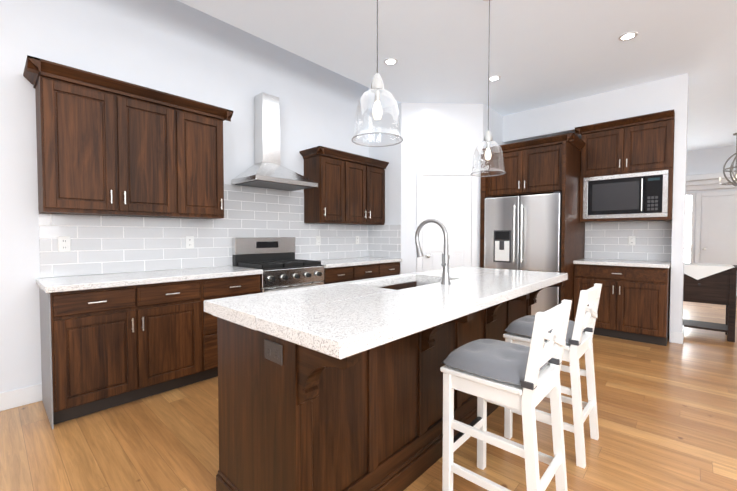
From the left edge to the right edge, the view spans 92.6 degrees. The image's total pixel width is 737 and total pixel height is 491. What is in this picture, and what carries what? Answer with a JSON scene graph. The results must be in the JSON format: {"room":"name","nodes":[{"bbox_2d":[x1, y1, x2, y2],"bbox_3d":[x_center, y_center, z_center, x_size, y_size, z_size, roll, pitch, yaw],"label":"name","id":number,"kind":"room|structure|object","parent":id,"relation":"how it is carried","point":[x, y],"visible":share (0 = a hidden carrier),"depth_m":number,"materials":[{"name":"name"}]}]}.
{"room":"kitchen","nodes":[
{"label":"kitchen","id":0,"kind":"room"},
{"bbox_2d":[0,0,368,392],"bbox_3d":[-0.597,-0.647,4.717,0.150,3.500,15.200,2,2,43],"label":"wall","id":1,"kind":"structure","parent":0,"point":[177,48],"depth_m":3.04,"materials":[{"name":"paint"}]},
{"bbox_2d":[0,383,41,410],"bbox_3d":[-3.999,1.145,0.956,0.014,0.130,4.585,2,2,43],"label":"baseboard","id":2,"kind":"structure","parent":1,"relation":"attached to","point":[14,398],"depth_m":2.55,"materials":[{"name":"white wood"}]},
{"bbox_2d":[31,59,186,217],"bbox_3d":[-2.016,-0.743,2.818,0.330,1.000,0.909,2,2,43],"label":"upper cabinet","id":3,"kind":"object","parent":1,"relation":"attached to","point":[107,146],"depth_m":2.64,"materials":[{"name":"brown wood"}]},
{"bbox_2d":[187,99,226,218],"bbox_3d":[-1.635,-0.755,3.230,0.330,1.000,0.489,2,2,43],"label":"upper cabinet","id":4,"kind":"object","parent":1,"relation":"attached to","point":[205,167],"depth_m":3.17,"materials":[{"name":"brown wood"}]},
{"bbox_2d":[39,184,400,277],"bbox_3d":[-0.999,-0.213,3.731,0.609,0.845,3.608,2,2,43],"label":"tile backsplash","id":5,"kind":"structure","parent":1,"relation":"attached to","point":[106,244],"depth_m":3.46,"materials":[{"name":"white tile"}]},
{"bbox_2d":[58,236,70,251],"bbox_3d":[-2.341,-0.010,2.711,0.009,0.120,0.075,2,2,43],"label":"outlet","id":6,"kind":"object","parent":5,"relation":"attached to","point":[64,243],"depth_m":2.71,"materials":[{"name":"white plastic"}]},
{"bbox_2d":[186,236,193,248],"bbox_3d":[-1.718,-0.029,3.387,0.009,0.120,0.075,2,2,43],"label":"outlet","id":7,"kind":"object","parent":5,"relation":"attached to","point":[189,239],"depth_m":3.39,"materials":[{"name":"white plastic"}]},
{"bbox_2d":[316,236,320,244],"bbox_3d":[-0.646,-0.062,4.548,0.009,0.120,0.075,2,2,43],"label":"outlet","id":8,"kind":"object","parent":5,"relation":"attached to","point":[318,238],"depth_m":4.54,"materials":[{"name":"white plastic"}]},
{"bbox_2d":[231,92,317,190],"bbox_3d":[-0.997,-1.133,3.772,0.497,0.994,0.754,2,2,43],"label":"range hood","id":9,"kind":"object","parent":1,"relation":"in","point":[267,170],"visible":1,"depth_m":3.78,"materials":[{"name":"silver metal"}]},
{"bbox_2d":[299,146,388,224],"bbox_3d":[-0.279,-0.725,4.657,0.392,0.880,1.250,2,2,43],"label":"upper cabinet","id":10,"kind":"object","parent":1,"relation":"attached to","point":[349,189],"visible":1,"depth_m":4.42,"materials":[{"name":"brown wood"}]},
{"bbox_2d":[0,297,736,490],"bbox_3d":[2.807,1.251,1.631,9.710,0.120,15.200,2,2,43],"label":"floor","id":11,"kind":"structure","parent":0,"point":[667,417],"depth_m":2.16,"materials":[{"name":"brown wood"}]},
{"bbox_2d":[39,274,260,428],"bbox_3d":[-1.713,0.714,2.959,0.640,0.880,1.480,2,2,43],"label":"base cabinet","id":12,"kind":"object","parent":11,"relation":"on","point":[105,348],"visible":0.79,"depth_m":2.53,"materials":[{"name":"brown wood"}]},
{"bbox_2d":[36,266,262,292],"bbox_3d":[-1.721,0.254,2.941,0.636,0.040,1.498,2,2,43],"label":"countertop","id":13,"kind":"structure","parent":12,"relation":"on","point":[66,283],"depth_m":2.67,"materials":[{"name":"white stone"}]},
{"bbox_2d":[232,237,323,292],"bbox_3d":[-0.936,0.523,3.763,0.664,1.215,0.754,2,2,43],"label":"range","id":14,"kind":"object","parent":11,"relation":"on","point":[277,263],"visible":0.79,"depth_m":3.70,"materials":[{"name":"silver metal"}]},
{"bbox_2d":[324,262,399,283],"bbox_3d":[-0.229,0.668,4.568,0.640,0.880,1.371,2,2,43],"label":"base cabinet","id":15,"kind":"object","parent":11,"relation":"on","point":[345,274],"visible":0.23,"depth_m":4.28,"materials":[{"name":"brown wood"}]},
{"bbox_2d":[314,257,401,267],"bbox_3d":[-0.230,0.208,4.556,0.636,0.040,1.371,2,2,43],"label":"countertop","id":16,"kind":"structure","parent":15,"relation":"on","point":[334,263],"depth_m":4.47,"materials":[{"name":"white stone"}]},
{"bbox_2d":[216,278,567,490],"bbox_3d":[0.429,0.737,2.279,0.904,0.872,2.474,2,2,43],"label":"kitchen island","id":17,"kind":"object","parent":11,"relation":"on","point":[333,387],"depth_m":1.52,"materials":[{"name":"brown wood"}]},
{"bbox_2d":[204,266,495,329],"bbox_3d":[0.250,0.268,2.451,0.480,0.056,2.540,2,2,43],"label":"island countertop","id":18,"kind":"structure","parent":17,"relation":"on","point":[242,310],"depth_m":1.79,"materials":[{"name":"white stone"}]},
{"bbox_2d":[384,278,423,289],"bbox_3d":[0.269,0.393,2.410,0.414,0.216,0.764,2,2,43],"label":"sink","id":19,"kind":"object","parent":18,"relation":"in","point":[411,281],"depth_m":2.68,"materials":[{"name":"silver metal"}]},
{"bbox_2d":[415,219,450,284],"bbox_3d":[0.399,0.035,2.287,0.266,0.418,0.109,2,2,43],"label":"faucet","id":20,"kind":"object","parent":18,"relation":"on","point":[445,266],"visible":1,"depth_m":2.23,"materials":[{"name":"silver metal"}]},
{"bbox_2d":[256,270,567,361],"bbox_3d":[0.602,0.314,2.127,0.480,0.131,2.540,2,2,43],"label":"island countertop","id":21,"kind":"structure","parent":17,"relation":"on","point":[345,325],"depth_m":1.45,"materials":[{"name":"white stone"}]},
{"bbox_2d":[440,299,571,490],"bbox_3d":[0.621,0.719,1.611,0.451,0.945,0.414,2,2,43],"label":"bar stool","id":22,"kind":"object","parent":11,"relation":"on","point":[523,380],"visible":1,"depth_m":1.52,"materials":[{"name":"white wood"}]},
{"bbox_2d":[484,191,561,314],"bbox_3d":[2.198,0.222,4.785,0.930,1.758,0.987,2,2,43],"label":"refrigerator","id":23,"kind":"object","parent":11,"relation":"on","point":[523,232],"visible":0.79,"depth_m":4.38,"materials":[{"name":"grey metal"}]},
{"bbox_2d":[480,133,585,320],"bbox_3d":[2.303,-0.118,4.865,1.108,2.435,1.048,2,2,43],"label":"cabinet","id":24,"kind":"object","parent":11,"relation":"on","point":[548,165],"visible":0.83,"depth_m":4.46,"materials":[{"name":"brown wood"}]},
{"bbox_2d":[503,283,601,468],"bbox_3d":[1.114,0.704,2.150,0.451,0.945,0.414,2,2,43],"label":"bar stool","id":25,"kind":"object","parent":11,"relation":"on","point":[579,343],"visible":0.56,"depth_m":2.03,"materials":[{"name":"white wood"}]},
{"bbox_2d":[573,264,669,345],"bbox_3d":[3.137,0.673,4.388,0.912,0.880,0.652,2,2,43],"label":"base cabinet","id":26,"kind":"object","parent":11,"relation":"on","point":[634,304],"visible":0.9,"depth_m":4.10,"materials":[{"name":"brown wood"}]},
{"bbox_2d":[573,258,670,267],"bbox_3d":[3.144,0.213,4.373,0.925,0.040,0.646,2,2,43],"label":"countertop","id":27,"kind":"structure","parent":26,"relation":"on","point":[636,263],"depth_m":4.20,"materials":[{"name":"white stone"}]},
{"bbox_2d":[682,263,736,341],"bbox_3d":[3.978,0.670,4.604,1.180,0.874,0.481,2,2,43],"label":"console table","id":28,"kind":"object","parent":11,"relation":"on","point":[711,283],"visible":0.46,"depth_m":4.21,"materials":[{"name":"brown wood"}]},
{"bbox_2d":[369,103,504,273],"bbox_3d":[1.173,-0.444,5.492,1.410,3.050,1.930,2,2,43],"label":"wall","id":29,"kind":"structure","parent":0,"point":[442,135],"depth_m":4.85,"materials":[{"name":"paint"}]},
{"bbox_2d":[416,169,477,271],"bbox_3d":[1.087,0.024,4.875,0.845,2.149,0.019,0,2,-2],"label":"door frame","id":30,"kind":"structure","parent":29,"relation":"attached to","point":[454,172],"depth_m":4.85,"materials":[{"name":"white wood"}]},
{"bbox_2d":[423,176,471,270],"bbox_3d":[1.080,0.063,4.873,0.484,2.048,0.502,2,2,43],"label":"pantry door","id":31,"kind":"structure","parent":29,"relation":"in","point":[447,201],"depth_m":4.86,"materials":[{"name":"white paint"}]},
{"bbox_2d":[177,0,736,150],"bbox_3d":[2.807,-2.107,1.535,9.710,0.500,15.200,2,2,43],"label":"ceiling","id":32,"kind":"structure","parent":0,"point":[534,54],"depth_m":3.36,"materials":[{"name":"paint"}]},
{"bbox_2d":[352,0,402,146],"bbox_3d":[0.043,-1.191,1.729,0.256,1.342,0.256,2,2,43],"label":"pendant light","id":33,"kind":"object","parent":32,"relation":"hanging from","point":[377,89],"visible":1,"depth_m":1.73,"materials":[{"name":"clear glass"}]},
{"bbox_2d":[384,58,397,64],"bbox_3d":[0.233,-1.915,3.670,0.146,0.006,0.146,0,2,-2],"label":"recessed light","id":34,"kind":"object","parent":32,"relation":"in","point":[390,61],"depth_m":3.66,"materials":[{"name":"white"}]},
{"bbox_2d":[470,0,505,176],"bbox_3d":[0.911,-1.218,2.670,0.256,1.342,0.256,2,2,43],"label":"pendant light","id":35,"kind":"object","parent":32,"relation":"hanging from","point":[488,138],"visible":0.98,"depth_m":2.67,"materials":[{"name":"clear glass"}]},
{"bbox_2d":[489,75,500,80],"bbox_3d":[1.449,-1.926,4.059,0.146,0.006,0.146,1,2,34],"label":"recessed light","id":36,"kind":"object","parent":32,"relation":"in","point":[496,77],"depth_m":4.04,"materials":[{"name":"white"}]},
{"bbox_2d":[618,32,637,40],"bbox_3d":[2.361,-1.902,3.204,0.146,0.006,0.146,1,2,34],"label":"recessed light","id":37,"kind":"object","parent":32,"relation":"in","point":[623,37],"depth_m":3.20,"materials":[{"name":"white"}]},
{"bbox_2d":[719,133,736,185],"bbox_3d":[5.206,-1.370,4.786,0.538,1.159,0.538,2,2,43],"label":"orb chandelier","id":38,"kind":"object","parent":32,"relation":"hanging from","point":[731,167],"visible":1,"depth_m":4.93,"materials":[{"name":"silver metal"}]},
{"bbox_2d":[503,76,675,143],"bbox_3d":[2.873,-1.753,4.798,1.980,0.394,0.310,2,2,43],"label":"wall","id":39,"kind":"structure","parent":0,"point":[566,117],"depth_m":4.58,"materials":[{"name":"paint"}]},
{"bbox_2d":[576,83,688,329],"bbox_3d":[3.065,-0.429,4.965,2.085,3.050,0.140,2,2,43],"label":"wall","id":40,"kind":"structure","parent":0,"point":[579,136],"depth_m":4.31,"materials":[{"name":"paint"}]},
{"bbox_2d":[575,109,674,221],"bbox_3d":[3.202,-0.924,4.447,0.985,1.230,0.410,2,2,43],"label":"upper cabinet","id":41,"kind":"object","parent":40,"relation":"attached to","point":[641,143],"visible":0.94,"depth_m":4.28,"materials":[{"name":"brown wood"}]},
{"bbox_2d":[583,170,668,218],"bbox_3d":[3.227,-0.612,4.438,0.847,0.539,0.379,2,2,43],"label":"microwave","id":42,"kind":"object","parent":41,"relation":"in","point":[638,195],"visible":1,"depth_m":4.30,"materials":[{"name":"grey metal"}]},
{"bbox_2d":[585,221,671,260],"bbox_3d":[3.360,-0.063,4.600,0.925,0.495,0.009,2,2,43],"label":"tile backsplash","id":43,"kind":"structure","parent":40,"relation":"attached to","point":[609,240],"depth_m":4.57,"materials":[{"name":"white tile"}]},
{"bbox_2d":[628,236,635,244],"bbox_3d":[3.403,-0.062,4.549,0.075,0.120,0.008,2,2,43],"label":"outlet","id":44,"kind":"object","parent":43,"relation":"attached to","point":[631,240],"visible":1,"depth_m":4.55,"materials":[{"name":"white plastic"}]},
{"bbox_2d":[669,325,683,343],"bbox_3d":[2.965,1.034,4.888,2.099,0.130,0.478,2,2,43],"label":"baseboard","id":45,"kind":"structure","parent":40,"relation":"attached to","point":[676,337],"depth_m":4.04,"materials":[{"name":"white wood"}]},
{"bbox_2d":[669,73,687,332],"bbox_3d":[3.640,-0.405,4.129,0.105,3.050,0.310,2,2,43],"label":"wall","id":46,"kind":"structure","parent":0,"point":[679,196],"depth_m":4.01,"materials":[{"name":"paint"}]},
{"bbox_2d":[686,146,736,296],"bbox_3d":[7.776,-0.484,6.897,9.210,3.050,0.150,2,2,43],"label":"wall","id":47,"kind":"structure","parent":0,"point":[708,161],"depth_m":7.37,"materials":[{"name":"paint"}]},
{"bbox_2d":[684,193,694,262],"bbox_3d":[6.417,-0.331,8.022,1.515,1.620,0.044,2,2,43],"label":"window","id":48,"kind":"structure","parent":47,"relation":"in","point":[689,229],"depth_m":7.58,"materials":[{"name":"white"}]},
{"bbox_2d":[686,172,736,262],"bbox_3d":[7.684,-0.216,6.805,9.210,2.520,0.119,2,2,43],"label":"door frame","id":49,"kind":"structure","parent":47,"relation":"attached to","point":[703,181],"depth_m":7.41,"materials":[{"name":"white wood"}]},
{"bbox_2d":[700,195,736,295],"bbox_3d":[7.324,0.003,7.166,0.820,2.038,0.082,2,2,43],"label":"door","id":50,"kind":"structure","parent":47,"relation":"in","point":[718,229],"depth_m":7.27,"materials":[{"name":"white paint"}]}
]}

